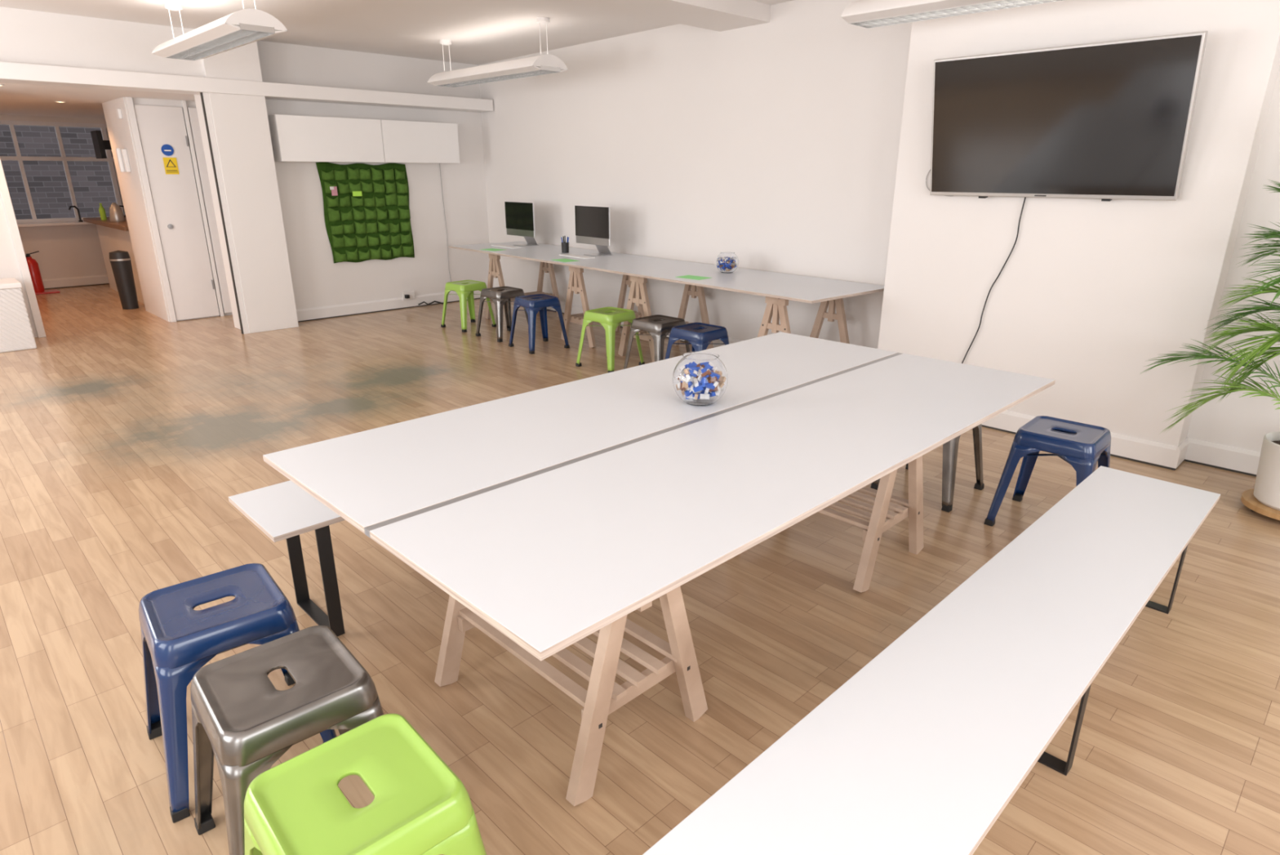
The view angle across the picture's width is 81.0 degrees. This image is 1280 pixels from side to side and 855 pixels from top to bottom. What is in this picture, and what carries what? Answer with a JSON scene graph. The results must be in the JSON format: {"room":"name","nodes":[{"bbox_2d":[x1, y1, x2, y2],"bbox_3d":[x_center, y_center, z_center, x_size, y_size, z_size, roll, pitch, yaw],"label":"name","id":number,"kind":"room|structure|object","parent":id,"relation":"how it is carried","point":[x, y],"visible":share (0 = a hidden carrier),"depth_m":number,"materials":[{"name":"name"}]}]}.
{"room":"open-plan office","nodes":[
{"label":"open-plan office","id":0,"kind":"room"},
{"bbox_2d":[0,193,37,337],"bbox_3d":[-6.768,-1.654,6.001,2.650,2.250,0.150,-17,25,-42],"label":"wall","id":1,"kind":"structure","parent":0,"point":[9,264],"depth_m":6.90,"materials":[{"name":"paint"}]},
{"bbox_2d":[0,158,45,337],"bbox_3d":[-5.804,-1.924,6.901,0.060,2.185,0.220,-17,25,-42],"label":"door frame","id":2,"kind":"structure","parent":1,"relation":"attached to","point":[4,191],"depth_m":6.93,"materials":[{"name":"paint"}]},
{"bbox_2d":[0,114,124,279],"bbox_3d":[-7.913,-3.019,10.011,2.150,2.250,0.200,-17,25,-42],"label":"wall","id":3,"kind":"structure","parent":0,"point":[69,251],"depth_m":10.15,"materials":[{"name":"paint"}]},
{"bbox_2d":[0,120,124,226],"bbox_3d":[-7.863,-3.304,9.762,1.840,1.290,0.245,-17,25,-42],"label":"window","id":4,"kind":"structure","parent":3,"relation":"in","point":[34,221],"depth_m":9.92,"materials":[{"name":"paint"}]},
{"bbox_2d":[42,274,109,288],"bbox_3d":[-7.838,-1.990,10.278,1.850,0.130,0.018,-17,25,-42],"label":"baseboard","id":5,"kind":"structure","parent":3,"relation":"attached to","point":[51,283],"depth_m":10.32,"materials":[{"name":"paint"}]},
{"bbox_2d":[0,82,195,118],"bbox_3d":[-7.122,-3.242,7.276,4.550,0.065,5.100,-17,25,-42],"label":"ceiling","id":6,"kind":"structure","parent":0,"point":[15,99],"depth_m":7.43,"materials":[{"name":"paint"}]},
{"bbox_2d":[0,6,204,77],"bbox_3d":[-5.317,-2.919,5.504,4.630,0.390,0.370,-17,25,-42],"label":"wall","id":7,"kind":"structure","parent":0,"point":[26,36],"depth_m":6.04,"materials":[{"name":"white paint"}]},
{"bbox_2d":[0,61,493,112],"bbox_3d":[-4.343,-2.933,6.340,7.135,0.120,0.320,-17,25,-42],"label":"ceiling beam","id":8,"kind":"structure","parent":7,"relation":"attached to","point":[10,72],"depth_m":6.67,"materials":[{"name":"white paint"}]},
{"bbox_2d":[102,97,232,321],"bbox_3d":[-4.979,-2.367,8.206,0.950,2.185,0.950,-17,25,-42],"label":"wall","id":9,"kind":"structure","parent":0,"point":[119,131],"depth_m":7.83,"materials":[{"name":"paint"}]},
{"bbox_2d":[115,108,122,119],"bbox_3d":[-5.149,-3.100,7.402,0.029,0.090,0.080,-17,25,-42],"label":"thermostat","id":10,"kind":"object","parent":9,"relation":"attached to","point":[118,111],"visible":1,"depth_m":7.38,"materials":[{"name":"white plastic"}]},
{"bbox_2d":[115,147,131,172],"bbox_3d":[-5.250,-2.715,7.606,0.074,0.230,0.120,-17,25,-42],"label":"phone","id":11,"kind":"object","parent":9,"relation":"attached to","point":[122,154],"visible":1,"depth_m":7.59,"materials":[{"name":"paint"}]},
{"bbox_2d":[124,97,224,322],"bbox_3d":[-4.776,-2.206,7.733,0.520,2.185,0.043,-17,25,-42],"label":"frame","id":12,"kind":"object","parent":9,"relation":"attached to","point":[129,102],"visible":1,"depth_m":7.66,"materials":[{"name":"paint"}]},
{"bbox_2d":[133,104,219,319],"bbox_3d":[-4.769,-2.182,7.749,0.420,2.110,0.043,-17,25,-42],"label":"door","id":13,"kind":"structure","parent":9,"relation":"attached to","point":[175,197],"depth_m":7.73,"materials":[{"name":"paint"}]},
{"bbox_2d":[160,144,173,155],"bbox_3d":[-4.754,-2.791,7.535,0.110,0.110,0.008,-17,25,-42],"label":"door sign","id":14,"kind":"object","parent":13,"relation":"attached to","point":[166,149],"visible":1,"depth_m":7.53,"materials":[{"name":"paint"}]},
{"bbox_2d":[167,223,173,229],"bbox_3d":[-4.830,-2.067,7.704,0.050,0.050,0.014,-17,25,-42],"label":"lock","id":15,"kind":"object","parent":13,"relation":"attached to","point":[170,225],"visible":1,"depth_m":7.70,"materials":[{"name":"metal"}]},
{"bbox_2d":[162,157,178,173],"bbox_3d":[-4.752,-2.650,7.588,0.120,0.160,0.008,-17,25,-42],"label":"warning sign","id":16,"kind":"object","parent":13,"relation":"attached to","point":[171,166],"visible":1,"depth_m":7.59,"materials":[{"name":"yellow plastic"}]},
{"bbox_2d":[164,106,220,315],"bbox_3d":[-4.777,-2.181,7.760,0.432,2.120,0.018,-17,25,-42],"label":"shadow gap","id":17,"kind":"object","parent":9,"relation":"attached to","point":[182,107],"visible":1,"depth_m":7.86,"materials":[{"name":"grey"}]},
{"bbox_2d":[186,107,231,313],"bbox_3d":[-4.491,-2.279,8.002,0.255,2.090,0.030,-17,25,-42],"label":"leaf","id":18,"kind":"object","parent":9,"relation":"attached to","point":[193,114],"visible":0.44,"depth_m":7.91,"materials":[{"name":"paint"}]},
{"bbox_2d":[257,40,489,309],"bbox_3d":[-2.791,-2.682,8.369,2.670,2.680,0.150,-17,25,-42],"label":"wall","id":19,"kind":"structure","parent":0,"point":[317,281],"depth_m":8.22,"materials":[{"name":"paint"}]},
{"bbox_2d":[267,114,459,163],"bbox_3d":[-2.843,-3.020,7.904,1.970,0.420,0.250,-17,25,-42],"label":"upper cabinet","id":20,"kind":"object","parent":19,"relation":"attached to","point":[294,138],"visible":0.99,"depth_m":7.72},
{"bbox_2d":[315,161,414,262],"bbox_3d":[-2.938,-2.335,8.148,1.004,1.036,0.097,-17,25,-42],"label":"wall planter","id":21,"kind":"object","parent":19,"relation":"attached to","point":[367,216],"visible":1,"depth_m":8.13,"materials":[{"name":"green fabric"}]},
{"bbox_2d":[296,290,480,321],"bbox_3d":[-2.787,-1.438,8.673,2.520,0.130,0.018,-17,25,-42],"label":"baseboard","id":22,"kind":"structure","parent":19,"relation":"attached to","point":[365,307],"depth_m":8.44,"materials":[{"name":"paint"}]},
{"bbox_2d":[401,290,414,299],"bbox_3d":[-2.699,-1.535,8.679,0.149,0.090,0.076,-15,24,-37],"label":"wall socket","id":23,"kind":"object","parent":19,"relation":"attached to","point":[408,295],"depth_m":8.69,"materials":[{"name":"paint"}]},
{"bbox_2d":[417,300,443,305],"bbox_3d":[-2.497,-1.482,8.872,0.305,0.044,0.076,-15,24,-37],"label":"power cable","id":24,"kind":"object","parent":19,"relation":"attached to","point":[434,300],"depth_m":8.87,"materials":[{"name":"paint"}]},
{"bbox_2d":[439,163,451,281],"bbox_3d":[-2.293,-2.353,8.866,0.040,1.460,0.013,-7,20,-21],"label":"power cable","id":25,"kind":"object","parent":19,"relation":"attached to","point":[439,163],"visible":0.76,"depth_m":8.84,"materials":[{"name":"white plastic"}]},
{"bbox_2d":[0,0,792,65],"bbox_3d":[-0.587,-2.232,2.738,7.400,0.100,11.150,-17,25,-42],"label":"ceiling","id":26,"kind":"structure","parent":0,"point":[480,32],"depth_m":6.13,"materials":[{"name":"paint"}]},
{"bbox_2d":[151,0,287,60],"bbox_3d":[-2.931,-2.792,5.099,0.364,0.364,1.682,-17,25,-42],"label":"pendant light","id":27,"kind":"object","parent":26,"relation":"hanging from","point":[242,27],"visible":1,"depth_m":4.85,"materials":[{"name":"paint"}]},
{"bbox_2d":[426,17,568,87],"bbox_3d":[-1.311,-3.293,6.623,0.364,0.394,1.662,-17,25,-42],"label":"pendant light","id":28,"kind":"object","parent":26,"relation":"hanging from","point":[547,64],"visible":1,"depth_m":6.42,"materials":[{"name":"paint"}]},
{"bbox_2d":[560,0,770,31],"bbox_3d":[-1.655,-2.371,3.479,6.922,0.115,0.510,-17,25,-42],"label":"ceiling beam","id":29,"kind":"structure","parent":26,"relation":"attached to","point":[719,15],"depth_m":5.29,"materials":[{"name":"white paint"}]},
{"bbox_2d":[840,0,1063,28],"bbox_3d":[1.800,-2.269,3.625,0.364,0.394,1.622,-17,25,-42],"label":"pendant light","id":30,"kind":"object","parent":26,"relation":"hanging from","point":[867,14],"visible":1,"depth_m":3.91,"materials":[{"name":"paint"}]},
{"bbox_2d":[0,284,1279,854],"bbox_3d":[-2.640,-0.274,5.609,7.400,0.100,17.000,-17,25,-42],"label":"floor","id":31,"kind":"structure","parent":0,"point":[127,436],"depth_m":2.66,"materials":[{"name":"brown wood"}]},
{"bbox_2d":[0,277,36,352],"bbox_3d":[-5.772,-0.977,6.599,0.580,0.585,0.470,-17,25,-42],"label":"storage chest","id":32,"kind":"object","parent":31,"relation":"on","point":[16,333],"visible":1,"depth_m":6.57,"materials":[{"name":"white"}]},
{"bbox_2d":[25,250,60,294],"bbox_3d":[-7.824,-2.010,9.707,0.360,0.536,0.240,-17,25,-42],"label":"fire extinguisher","id":33,"kind":"object","parent":31,"relation":"on","point":[33,267],"visible":0.7,"depth_m":9.66,"materials":[{"name":"red paint"}]},
{"bbox_2d":[83,217,144,303],"bbox_3d":[-6.281,-2.137,9.473,0.710,0.930,2.320,-17,25,-42],"label":"countertop","id":34,"kind":"structure","parent":31,"relation":"on","point":[113,236],"depth_m":9.27,"materials":[{"name":"brown wood"}]},
{"bbox_2d":[68,205,83,222],"bbox_3d":[-7.588,-2.869,10.061,0.049,0.211,0.137,12,22,32],"label":"tap","id":35,"kind":"object","parent":34,"relation":"on","point":[70,206],"visible":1,"depth_m":10.08,"materials":[{"name":"black metal"}]},
{"bbox_2d":[98,203,106,219],"bbox_3d":[-6.749,-2.710,9.399,0.066,0.200,0.066,-17,25,-42],"label":"bottle","id":36,"kind":"object","parent":34,"relation":"on","point":[102,211],"visible":1,"depth_m":9.38,"materials":[{"name":"green plastic"}]},
{"bbox_2d":[109,202,125,222],"bbox_3d":[-6.351,-2.616,9.093,0.185,0.220,0.159,-3,19,-8],"label":"kettle","id":37,"kind":"object","parent":34,"relation":"on","point":[116,214],"visible":0.94,"depth_m":9.05,"materials":[{"name":"silver metal"}]},
{"bbox_2d":[109,250,138,309],"bbox_3d":[-5.922,-1.698,8.603,0.210,0.660,0.210,-17,25,-42],"label":"waste bin","id":38,"kind":"object","parent":31,"relation":"on","point":[120,260],"visible":1,"depth_m":8.54,"materials":[{"name":"grey plastic"}]},
{"bbox_2d":[138,563,337,822],"bbox_3d":[-1.107,0.658,2.016,0.404,0.452,0.404,-15,24,-37],"label":"metal stool","id":39,"kind":"object","parent":31,"relation":"on","point":[178,639],"visible":0.81,"depth_m":1.87,"materials":[{"name":"blue metal"}]},
{"bbox_2d":[194,41,298,333],"bbox_3d":[-3.817,-2.295,7.230,0.480,2.680,0.430,-17,25,-42],"label":"wall column","id":40,"kind":"structure","parent":31,"relation":"on","point":[241,124],"depth_m":7.10,"materials":[{"name":"white paint"}]},
{"bbox_2d":[200,92,248,333],"bbox_3d":[-3.882,-1.952,7.012,0.052,2.170,0.050,-17,25,-42],"label":"trim column edge","id":41,"kind":"object","parent":40,"relation":"attached to","point":[204,95],"depth_m":6.97,"materials":[{"name":"white paint"}]},
{"bbox_2d":[190,625,383,854],"bbox_3d":[-0.793,0.758,1.724,0.404,0.452,0.404,-16,24,-39],"label":"metal stool","id":42,"kind":"object","parent":31,"relation":"on","point":[239,717],"visible":0.8,"depth_m":1.61,"materials":[{"name":"grey metal"}]},
{"bbox_2d":[228,480,345,636],"bbox_3d":[-0.384,0.222,3.306,2.460,0.450,0.420,-17,25,-42],"label":"bench","id":43,"kind":"object","parent":31,"relation":"on","point":[283,510],"visible":0.35,"depth_m":2.50,"materials":[{"name":"white wood"}]},
{"bbox_2d":[244,713,486,854],"bbox_3d":[-0.515,0.860,1.425,0.404,0.452,0.404,-16,25,-40],"label":"metal stool","id":44,"kind":"object","parent":31,"relation":"on","point":[297,806],"visible":1,"depth_m":1.34,"materials":[{"name":"green metal"}]},
{"bbox_2d":[440,280,496,332],"bbox_3d":[-1.756,-1.247,7.615,0.404,0.452,0.404,17,25,40],"label":"metal stool","id":45,"kind":"object","parent":31,"relation":"on","point":[464,289],"visible":0.92,"depth_m":7.50,"materials":[{"name":"green metal"}]},
{"bbox_2d":[475,286,528,342],"bbox_3d":[-1.308,-1.100,7.183,0.404,0.452,0.404,-17,25,-42],"label":"metal stool","id":46,"kind":"object","parent":31,"relation":"on","point":[500,296],"visible":0.85,"depth_m":7.05,"materials":[{"name":"grey metal"}]},
{"bbox_2d":[508,293,569,354],"bbox_3d":[-0.916,-0.943,6.724,0.404,0.452,0.404,-14,23,-36],"label":"metal stool","id":47,"kind":"object","parent":31,"relation":"on","point":[532,304],"visible":1,"depth_m":6.63,"materials":[{"name":"blue metal"}]},
{"bbox_2d":[575,306,644,373],"bbox_3d":[-0.244,-0.722,6.076,0.404,0.452,0.404,16,24,39],"label":"metal stool","id":48,"kind":"object","parent":31,"relation":"on","point":[610,317],"visible":0.94,"depth_m":5.92,"materials":[{"name":"green metal"}]},
{"bbox_2d":[623,314,690,368],"bbox_3d":[0.142,-0.604,5.731,0.404,0.452,0.404,-17,25,-42],"label":"metal stool","id":49,"kind":"object","parent":31,"relation":"on","point":[659,326],"visible":0.71,"depth_m":5.58,"materials":[{"name":"grey metal"}]},
{"bbox_2d":[262,331,1055,805],"bbox_3d":[0.268,0.305,2.607,2.465,0.756,1.275,-17,25,-42],"label":"meeting table","id":50,"kind":"object","parent":31,"relation":"on","point":[546,517],"visible":1,"depth_m":2.04,"materials":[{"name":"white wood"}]},
{"bbox_2d":[672,351,728,405],"bbox_3d":[0.206,-0.166,2.556,0.190,0.163,0.190,-17,25,-42],"label":"bowl","id":51,"kind":"object","parent":50,"relation":"on","point":[700,378],"visible":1,"depth_m":2.49,"materials":[{"name":"clear glass"}]},
{"bbox_2d":[448,240,884,362],"bbox_3d":[-0.149,-1.113,6.774,0.930,0.756,4.800,-15,24,-38],"label":"desk","id":52,"kind":"object","parent":31,"relation":"on","point":[778,288],"visible":0.71,"depth_m":6.15,"materials":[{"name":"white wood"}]},
{"bbox_2d":[480,248,503,250],"bbox_3d":[-1.506,-1.823,7.678,0.230,0.002,0.160,15,24,37],"label":"paper sheet","id":53,"kind":"object","parent":52,"relation":"on","point":[488,249],"visible":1,"depth_m":7.69,"materials":[{"name":"green paper"}]},
{"bbox_2d":[491,201,537,248],"bbox_3d":[-1.318,-2.173,8.012,0.410,0.450,0.528,-16,25,-40],"label":"desktop computer","id":54,"kind":"object","parent":52,"relation":"on","point":[519,216],"visible":1,"depth_m":8.02,"materials":[{"name":"metal"}]},
{"bbox_2d":[560,234,568,253],"bbox_3d":[-0.738,-1.811,7.383,0.076,0.171,0.076,-17,25,-42],"label":"pot","id":55,"kind":"object","parent":52,"relation":"on","point":[565,245],"visible":1,"depth_m":7.37,"materials":[{"name":"black metal"}]},
{"bbox_2d":[551,258,579,262],"bbox_3d":[-0.673,-1.508,6.754,0.160,0.002,0.230,-14,24,-36],"label":"paper sheet","id":56,"kind":"object","parent":52,"relation":"on","point":[557,260],"visible":1,"depth_m":6.76,"materials":[{"name":"green paper"}]},
{"bbox_2d":[559,205,612,258],"bbox_3d":[-0.481,-1.852,7.072,0.410,0.450,0.528,-15,24,-38],"label":"desktop computer","id":57,"kind":"object","parent":52,"relation":"on","point":[593,224],"visible":1,"depth_m":7.08,"materials":[{"name":"metal"}]},
{"bbox_2d":[675,275,711,279],"bbox_3d":[0.405,-1.134,5.660,0.230,0.002,0.160,17,25,40],"label":"paper sheet","id":58,"kind":"object","parent":52,"relation":"on","point":[691,277],"visible":1,"depth_m":5.66,"materials":[{"name":"green paper"}]},
{"bbox_2d":[715,251,738,272],"bbox_3d":[0.691,-1.308,5.927,0.180,0.155,0.180,-17,25,-42],"label":"bowl","id":59,"kind":"object","parent":52,"relation":"on","point":[726,261],"visible":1,"depth_m":5.86,"materials":[{"name":"clear glass"}]},
{"bbox_2d":[664,322,728,359],"bbox_3d":[0.422,-0.503,5.434,0.404,0.452,0.404,-17,25,-42],"label":"metal stool","id":60,"kind":"object","parent":31,"relation":"on","point":[700,335],"visible":0.57,"depth_m":5.31,"materials":[{"name":"blue metal"}]},
{"bbox_2d":[871,423,984,511],"bbox_3d":[1.444,0.091,3.692,0.404,0.452,0.404,-17,25,-42],"label":"metal stool","id":61,"kind":"object","parent":31,"relation":"on","point":[950,448],"visible":0.39,"depth_m":3.50,"materials":[{"name":"grey metal"}]},
{"bbox_2d":[642,465,1220,854],"bbox_3d":[1.001,0.677,1.972,2.460,0.450,0.372,-17,25,-42],"label":"bench","id":62,"kind":"object","parent":31,"relation":"on","point":[923,748],"visible":1,"depth_m":1.57,"materials":[{"name":"white wood"}]},
{"bbox_2d":[983,415,1111,526],"bbox_3d":[1.837,0.220,3.314,0.404,0.452,0.404,17,25,41],"label":"metal stool","id":63,"kind":"object","parent":31,"relation":"on","point":[1081,445],"visible":0.82,"depth_m":3.23,"materials":[{"name":"blue metal"}]},
{"bbox_2d":[1140,179,1279,519],"bbox_3d":[2.914,-0.414,3.078,0.771,1.808,1.414,-17,25,-42],"label":"potted palm","id":64,"kind":"object","parent":31,"relation":"on","point":[1264,499],"visible":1,"depth_m":3.39,"materials":[{"name":"green plant"}]},
{"bbox_2d":[1253,431,1279,510],"bbox_3d":[3.011,0.213,3.405,0.336,0.299,0.336,-17,25,-42],"label":"pot","id":65,"kind":"object","parent":64,"relation":"attached to","point":[1266,491],"depth_m":3.41,"materials":[{"name":"white ceramic"}]},
{"bbox_2d":[478,0,911,348],"bbox_3d":[0.073,-2.241,7.085,0.150,2.680,5.922,-15,24,-38],"label":"wall","id":66,"kind":"structure","parent":0,"point":[774,144],"depth_m":6.25,"materials":[{"name":"paint"}]},
{"bbox_2d":[493,286,742,347],"bbox_3d":[-0.015,-1.025,7.469,0.018,0.130,5.733,-15,24,-38],"label":"baseboard","id":67,"kind":"structure","parent":66,"relation":"attached to","point":[575,308],"depth_m":8.14,"materials":[{"name":"paint"}]},
{"bbox_2d":[877,0,1279,445],"bbox_3d":[2.414,-1.307,4.346,0.500,2.680,1.770,-17,25,-42],"label":"wall","id":68,"kind":"structure","parent":0,"point":[1089,291],"depth_m":4.08,"materials":[{"name":"white paint"}]},
{"bbox_2d":[925,169,953,196],"bbox_3d":[1.826,-1.480,4.512,0.026,0.166,0.229,-12,22,-32],"label":"cable","id":69,"kind":"object","parent":68,"relation":"attached to","point":[930,170],"visible":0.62,"depth_m":4.58,"materials":[{"name":"white plastic"}]},
{"bbox_2d":[961,196,1026,363],"bbox_3d":[2.059,-0.708,4.524,0.318,1.410,0.024,16,24,38],"label":"cable","id":70,"kind":"object","parent":68,"relation":"attached to","point":[1024,197],"visible":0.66,"depth_m":4.42,"materials":[{"name":"black plastic"}]},
{"bbox_2d":[929,31,1208,200],"bbox_3d":[2.168,-1.597,3.970,0.217,0.748,1.264,-17,25,-42],"label":"television","id":71,"kind":"object","parent":68,"relation":"attached to","point":[1108,120],"depth_m":3.87,"materials":[{"name":"black glass"}]},
{"bbox_2d":[981,409,1177,469],"bbox_3d":[2.227,-0.041,4.585,0.018,0.130,1.770,-17,25,-42],"label":"baseboard","id":72,"kind":"structure","parent":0,"point":[1158,454],"depth_m":4.13,"materials":[{"name":"white wood"}]},
{"bbox_2d":[1171,437,1188,470],"bbox_3d":[2.925,0.142,4.048,0.218,0.130,0.018,-17,25,-42],"label":"baseboard","id":73,"kind":"structure","parent":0,"point":[1181,450],"depth_m":4.00,"materials":[{"name":"white wood"}]},
{"bbox_2d":[1186,66,1279,452],"bbox_3d":[4.264,-0.709,2.597,0.150,2.680,3.460,-17,25,-42],"label":"wall alcove","id":74,"kind":"structure","parent":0,"point":[1243,422],"depth_m":3.80,"materials":[{"name":"white paint"}]},
{"bbox_2d":[1183,437,1260,476],"bbox_3d":[4.202,0.517,2.952,0.018,0.130,3.460,-17,25,-42],"label":"baseboard","id":75,"kind":"structure","parent":74,"relation":"attached to","point":[1229,458],"depth_m":3.99,"materials":[{"name":"white wood"}]},
{"bbox_3d":[-6.363,-2.811,9.506,0.700,2.185,2.950,-17,25,-42],"label":"wall","id":76,"kind":"structure","parent":0,"visible":0},
{"bbox_2d":[90,130,111,158],"bbox_3d":[-6.086,-3.353,8.904,0.640,0.300,0.300,-17,25,-42],"label":"wall monitor","id":77,"kind":"object","parent":76,"relation":"attached to","point":[100,145],"visible":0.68,"depth_m":8.65,"materials":[{"name":"black metal"}]},
{"label":"outside","id":78,"kind":"structure","parent":0,"visible":0},
{"bbox_2d":[0,124,116,219],"bbox_3d":[-9.292,-4.687,11.417,6.000,5.500,0.200,-17,25,-42],"label":"brick building","id":79,"kind":"structure","parent":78,"point":[91,181],"depth_m":11.69,"materials":[{"name":"grey brick"}]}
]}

